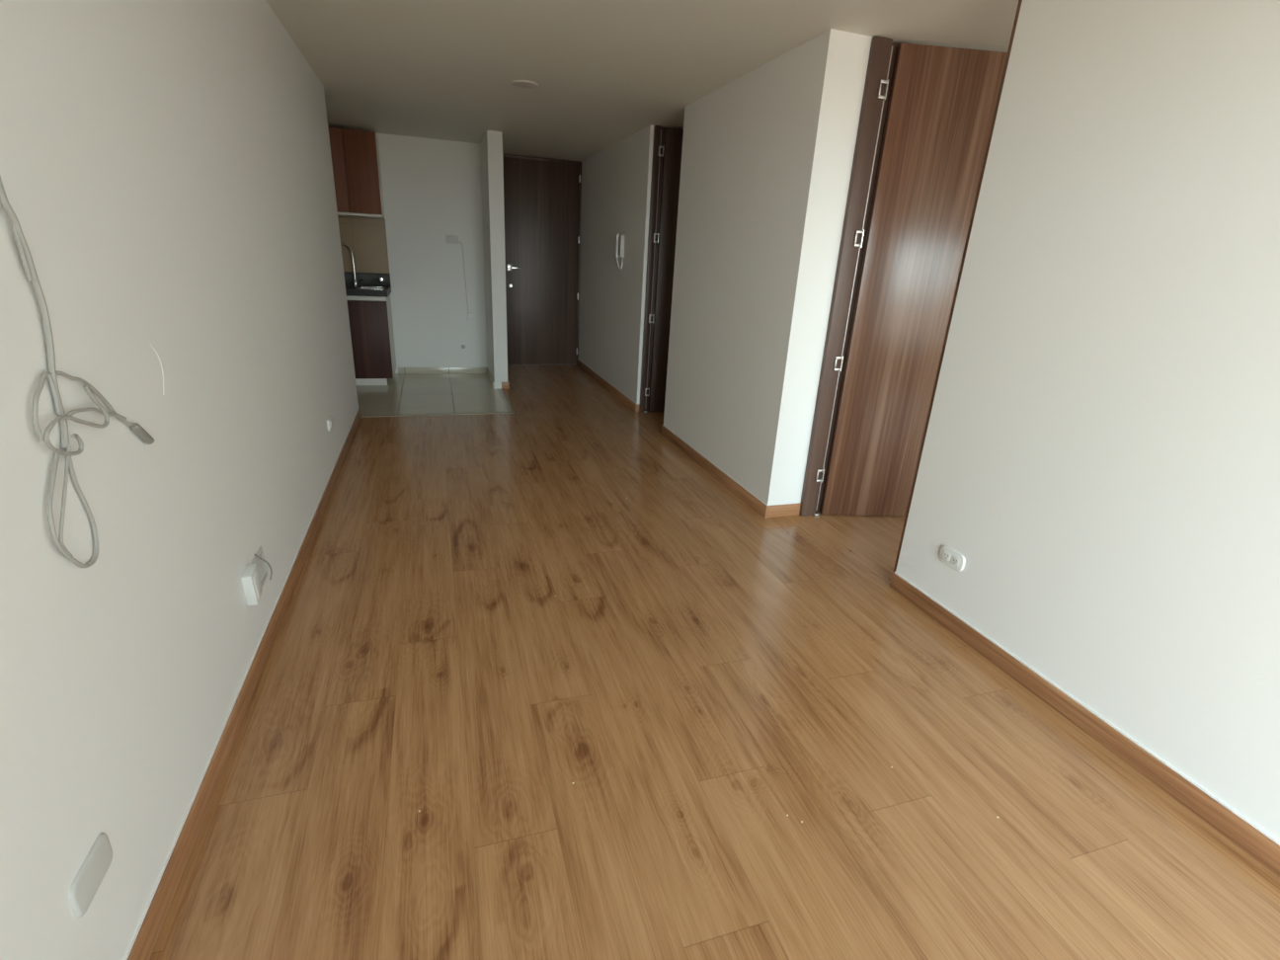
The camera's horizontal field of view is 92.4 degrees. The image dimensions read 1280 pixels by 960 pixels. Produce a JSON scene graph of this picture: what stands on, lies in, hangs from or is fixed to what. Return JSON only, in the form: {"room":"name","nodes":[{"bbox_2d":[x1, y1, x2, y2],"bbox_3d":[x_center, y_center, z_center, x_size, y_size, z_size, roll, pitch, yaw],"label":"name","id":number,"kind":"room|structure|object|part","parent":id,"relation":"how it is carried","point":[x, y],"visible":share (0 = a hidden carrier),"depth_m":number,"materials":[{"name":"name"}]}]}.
{"room":"empty living room","nodes":[
{"label":"empty living room","id":0,"kind":"room"},
{"bbox_2d":[0,0,358,959],"bbox_3d":[-1.287,-0.494,1.714,0.122,2.300,6.372,-4,21,-18],"label":"wall","id":1,"kind":"structure","parent":0,"point":[167,175],"depth_m":1.32,"materials":[{"name":"paint"}]},
{"bbox_2d":[0,175,154,567],"bbox_3d":[-0.991,-0.230,1.078,0.023,0.727,0.412,-4,21,-18],"label":"hanging cable","id":2,"kind":"object","parent":1,"relation":"hanging from","point":[27,260],"visible":1,"depth_m":1.01,"materials":[{"name":"white plastic"}]},
{"bbox_2d":[68,832,112,918],"bbox_3d":[-0.935,0.672,1.048,0.007,0.070,0.122,-4,21,-18],"label":"wall outlet","id":3,"kind":"object","parent":1,"relation":"attached to","point":[89,877],"visible":1,"depth_m":1.04,"materials":[{"name":"plastic"}]},
{"bbox_2d":[123,408,360,959],"bbox_3d":[-1.278,0.550,2.104,0.012,0.075,6.342,-4,21,-18],"label":"baseboard","id":4,"kind":"structure","parent":1,"relation":"attached to","point":[142,944],"depth_m":1.59,"materials":[{"name":"brown wood"}]},
{"bbox_2d":[240,563,262,605],"bbox_3d":[-1.232,0.333,1.951,0.032,0.120,0.086,-4,21,-18],"label":"socket cover","id":5,"kind":"object","parent":1,"relation":"attached to","point":[250,578],"visible":1,"depth_m":1.93,"materials":[{"name":"white plastic"}]},
{"bbox_2d":[251,546,272,587],"bbox_3d":[-1.282,0.298,2.089,0.027,0.137,0.130,-4,21,-18],"label":"wall box","id":6,"kind":"object","parent":1,"relation":"attached to","point":[259,560],"visible":0.78,"depth_m":2.10,"materials":[{"name":"plastic"}]},
{"bbox_2d":[326,415,332,431],"bbox_3d":[-1.803,-0.330,3.576,0.016,0.075,0.120,-4,21,-18],"label":"wall outlet","id":7,"kind":"object","parent":1,"relation":"attached to","point":[330,419],"visible":1,"depth_m":3.54,"materials":[{"name":"white plastic"}]},
{"bbox_2d":[360,411,514,417],"bbox_3d":[-1.732,-0.542,5.117,1.355,0.012,0.032,-4,21,-18],"label":"trim","id":8,"kind":"structure","parent":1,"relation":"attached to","point":[494,412],"depth_m":5.12,"materials":[{"name":"grey metal"}]},
{"bbox_2d":[337,133,487,373],"bbox_3d":[-3.125,-2.213,6.118,3.046,2.300,0.120,-4,21,-18],"label":"wall","id":9,"kind":"structure","parent":0,"point":[432,191],"depth_m":6.33,"materials":[{"name":"paint"}]},
{"bbox_2d":[328,127,384,218],"bbox_3d":[-2.865,-2.848,5.695,0.838,0.712,0.352,-4,21,-18],"label":"upper cabinet","id":10,"kind":"object","parent":9,"relation":"attached to","point":[355,153],"visible":0.47,"depth_m":5.61,"materials":[{"name":"brown wood"}]},
{"bbox_3d":[-2.813,-2.802,5.543,0.277,0.688,0.019,-4,21,-18],"label":"door","id":11,"kind":"part","parent":10,"relation":"part of","materials":[{"name":"red wood"}]},
{"bbox_3d":[-2.880,-2.520,5.804,0.838,0.021,0.330,-4,21,-18],"label":"light rail","id":12,"kind":"part","parent":10,"relation":"part of","materials":[{"name":"white plastic"}]},
{"bbox_3d":[-2.548,-2.818,5.628,0.275,0.688,0.019,-4,21,-18],"label":"door","id":13,"kind":"part","parent":10,"relation":"part of","materials":[{"name":"red wood"}]},
{"bbox_2d":[337,216,389,273],"bbox_3d":[-3.453,-2.297,5.899,1.900,0.516,0.010,-4,21,-18],"label":"backsplash","id":14,"kind":"structure","parent":9,"relation":"attached to","point":[365,237],"depth_m":6.12,"materials":[{"name":"tile"}]},
{"bbox_2d":[398,367,494,388],"bbox_3d":[-2.037,-1.068,6.398,0.941,0.067,0.834,-4,21,-18],"label":"trim","id":15,"kind":"structure","parent":9,"relation":"attached to","point":[400,369],"depth_m":6.74,"materials":[{"name":"tile"}]},
{"bbox_2d":[446,235,458,242],"bbox_3d":[-1.940,-2.489,6.344,0.115,0.075,0.014,-4,21,-18],"label":"wall outlet","id":16,"kind":"object","parent":9,"relation":"attached to","point":[449,238],"visible":1,"depth_m":6.34,"materials":[{"name":"plastic"}]},
{"bbox_2d":[458,241,469,313],"bbox_3d":[-1.871,-2.141,6.503,0.076,0.719,0.009,-4,21,-18],"label":"conduit","id":17,"kind":"object","parent":9,"relation":"attached to","point":[458,242],"visible":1,"depth_m":6.50,"materials":[{"name":"plastic"}]},
{"bbox_2d":[467,313,474,320],"bbox_3d":[-1.835,-1.763,6.649,0.070,0.085,0.034,-4,21,-18],"label":"wall outlet","id":18,"kind":"object","parent":9,"relation":"attached to","point":[470,316],"visible":1,"depth_m":6.63,"materials":[{"name":"white plastic"}]},
{"bbox_2d":[356,373,511,415],"bbox_3d":[-2.861,-0.797,5.666,3.106,0.023,1.816,-4,21,-18],"label":"floor","id":19,"kind":"structure","parent":0,"point":[404,393],"depth_m":5.75,"materials":[{"name":"tile"}]},
{"bbox_2d":[346,294,396,385],"bbox_3d":[-2.719,-1.416,6.126,0.450,0.834,0.636,-4,21,-18],"label":"base cabinet","id":20,"kind":"object","parent":19,"relation":"on","point":[370,318],"visible":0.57,"depth_m":5.87,"materials":[{"name":"brown wood"}]},
{"bbox_2d":[343,271,391,298],"bbox_3d":[-3.370,-1.853,5.728,1.902,0.190,0.667,-4,21,-18],"label":"countertop","id":21,"kind":"structure","parent":20,"relation":"on","point":[352,291],"depth_m":6.17,"materials":[{"name":"stone"}]},
{"bbox_2d":[340,242,363,286],"bbox_3d":[-2.865,-2.101,5.989,0.266,0.394,0.084,-12,25,-36],"label":"faucet","id":22,"kind":"object","parent":21,"relation":"on","point":[356,281],"visible":0.76,"depth_m":6.04,"materials":[{"name":"metal"}]},
{"bbox_3d":[-2.879,-2.119,5.958,0.024,0.340,0.219,18,25,34],"label":"spout","id":23,"kind":"part","parent":22,"relation":"part of","materials":[{"name":"metal"}]},
{"bbox_2d":[356,286,385,289],"bbox_3d":[-2.598,-1.826,5.938,0.227,0.068,0.354,-4,21,-18],"label":"sink","id":24,"kind":"object","parent":21,"relation":"in","point":[359,287],"visible":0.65,"depth_m":6.05,"materials":[{"name":"metal"}]},
{"bbox_2d":[372,275,385,282],"bbox_3d":[-2.648,-2.033,6.216,0.115,0.072,0.078,-4,21,-18],"label":"stopcock","id":25,"kind":"object","parent":21,"relation":"attached to","point":[380,279],"visible":1,"depth_m":6.22,"materials":[{"name":"metal"}]},
{"bbox_2d":[480,130,507,389],"bbox_3d":[-1.573,-2.260,6.480,0.133,2.300,1.522,-4,21,-18],"label":"wall partition","id":26,"kind":"structure","parent":0,"point":[491,145],"depth_m":5.85,"materials":[{"name":"paint"}]},
{"bbox_2d":[501,380,509,389],"bbox_3d":[-1.565,-1.188,6.800,0.074,0.071,1.374,-4,21,-18],"label":"baseboard","id":27,"kind":"structure","parent":26,"relation":"attached to","point":[505,385],"depth_m":6.19,"materials":[{"name":"brown wood"}]},
{"bbox_2d":[500,388,514,411],"bbox_3d":[-1.250,-0.754,5.767,0.019,0.012,0.974,-4,21,-18],"label":"trim","id":28,"kind":"structure","parent":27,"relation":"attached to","point":[512,409],"depth_m":5.71,"materials":[{"name":"grey metal"}]},
{"bbox_2d":[265,0,1018,161],"bbox_3d":[0.216,-2.163,2.927,7.650,0.150,9.150,-4,21,-18],"label":"ceiling","id":29,"kind":"structure","parent":0,"point":[604,72],"depth_m":3.14,"materials":[{"name":"paint"}]},
{"bbox_2d":[510,80,538,87],"bbox_3d":[-0.714,-2.447,3.797,0.168,0.012,0.168,-4,21,-18],"label":"ceiling plate","id":30,"kind":"object","parent":29,"relation":"attached to","point":[519,83],"visible":1,"depth_m":3.77,"materials":[{"name":"plastic"}]},
{"bbox_2d":[150,364,1279,959],"bbox_3d":[0.283,0.061,3.780,6.800,0.001,9.000,-4,21,-18],"label":"floor","id":31,"kind":"structure","parent":0,"point":[705,671],"depth_m":1.76,"materials":[{"name":"laminate"}]},
{"bbox_2d":[578,28,873,505],"bbox_3d":[0.162,-1.726,5.289,0.326,2.300,4.946,-4,21,-18],"label":"wall","id":32,"kind":"structure","parent":0,"point":[767,154],"depth_m":3.52,"materials":[{"name":"paint"}]},
{"bbox_2d":[577,359,639,411],"bbox_3d":[-0.396,-1.070,6.649,0.040,0.074,2.439,-4,21,-18],"label":"baseboard","id":33,"kind":"structure","parent":32,"relation":"attached to","point":[635,407],"depth_m":6.31,"materials":[{"name":"brown wood"}]},
{"bbox_2d":[615,233,624,269],"bbox_3d":[-0.189,-2.113,5.670,0.064,0.314,0.081,-4,21,-18],"label":"intercom","id":34,"kind":"object","parent":32,"relation":"attached to","point":[621,253],"visible":1,"depth_m":5.65,"materials":[{"name":"plastic"}]},
{"bbox_3d":[-0.189,-2.017,5.711,0.081,0.107,0.031,18,25,34],"label":"cord","id":35,"kind":"part","parent":34,"relation":"part of","materials":[{"name":"white plastic"}]},
{"bbox_2d":[639,125,683,412],"bbox_3d":[0.513,-1.602,5.007,0.750,2.295,0.748,-4,21,-18],"label":"door","id":36,"kind":"structure","parent":32,"relation":"in","point":[668,142],"depth_m":5.16,"materials":[{"name":"laminate"}]},
{"bbox_2d":[661,424,800,518],"bbox_3d":[0.541,-0.122,4.209,0.222,0.074,1.719,-4,21,-18],"label":"baseboard","id":37,"kind":"structure","parent":32,"relation":"attached to","point":[788,510],"depth_m":3.76,"materials":[{"name":"brown wood"}]},
{"bbox_2d":[799,0,1022,571],"bbox_3d":[1.500,-0.769,2.887,0.882,2.295,0.852,-4,21,-18],"label":"door","id":38,"kind":"structure","parent":32,"relation":"in","point":[927,117],"depth_m":3.04,"materials":[{"name":"laminate"}]},
{"bbox_3d":[1.062,-0.885,3.138,0.205,2.295,0.058,-4,21,-18],"label":"frame","id":39,"kind":"part","parent":38,"relation":"part of","materials":[{"name":"laminate"}]},
{"bbox_3d":[1.264,-0.605,2.406,0.120,2.295,0.030,-4,21,-18],"label":"frame","id":40,"kind":"part","parent":38,"relation":"part of","materials":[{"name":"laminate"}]},
{"bbox_2d":[895,0,1279,841],"bbox_3d":[1.727,-0.079,1.039,0.134,2.300,3.043,-4,21,-18],"label":"wall","id":41,"kind":"structure","parent":0,"point":[1100,455],"depth_m":1.76,"materials":[{"name":"paint"}]},
{"bbox_2d":[939,545,964,571],"bbox_3d":[1.231,0.309,2.425,0.011,0.072,0.122,-4,21,-18],"label":"wall outlet","id":42,"kind":"object","parent":41,"relation":"attached to","point":[949,556],"visible":1,"depth_m":2.42,"materials":[{"name":"white plastic"}]},
{"bbox_2d":[942,550,950,560],"bbox_3d":[1.220,0.301,2.444,0.001,0.036,0.037,-4,21,-18],"label":"receptacle","id":43,"kind":"object","parent":42,"relation":"attached to","point":[945,553],"depth_m":2.44,"materials":[{"name":"white plastic"}]},
{"bbox_2d":[951,555,959,566],"bbox_3d":[1.234,0.317,2.403,0.001,0.036,0.037,-4,21,-18],"label":"receptacle","id":44,"kind":"object","parent":42,"relation":"attached to","point":[954,558],"depth_m":2.40,"materials":[{"name":"white plastic"}]},
{"bbox_2d":[889,571,1279,876],"bbox_3d":[1.611,0.965,1.409,0.040,0.076,3.055,-4,21,-18],"label":"baseboard","id":45,"kind":"structure","parent":41,"relation":"attached to","point":[1243,833],"depth_m":1.86,"materials":[{"name":"brown wood"}]},
{"bbox_3d":[-1.237,-2.536,7.282,1.026,2.300,0.115,-4,21,-18],"label":"wall","id":46,"kind":"structure","parent":0,"visible":0},
{"bbox_2d":[502,154,581,365],"bbox_3d":[-1.199,-2.498,7.188,1.013,2.298,0.101,-4,21,-18],"label":"door","id":47,"kind":"structure","parent":46,"relation":"in","point":[542,197],"depth_m":7.18,"materials":[{"name":"laminate"}]},
{"bbox_3d":[-1.455,-2.452,7.092,0.156,0.076,0.056,-4,21,-18],"label":"handle","id":48,"kind":"part","parent":47,"relation":"part of","materials":[{"name":"metal"}]}
]}

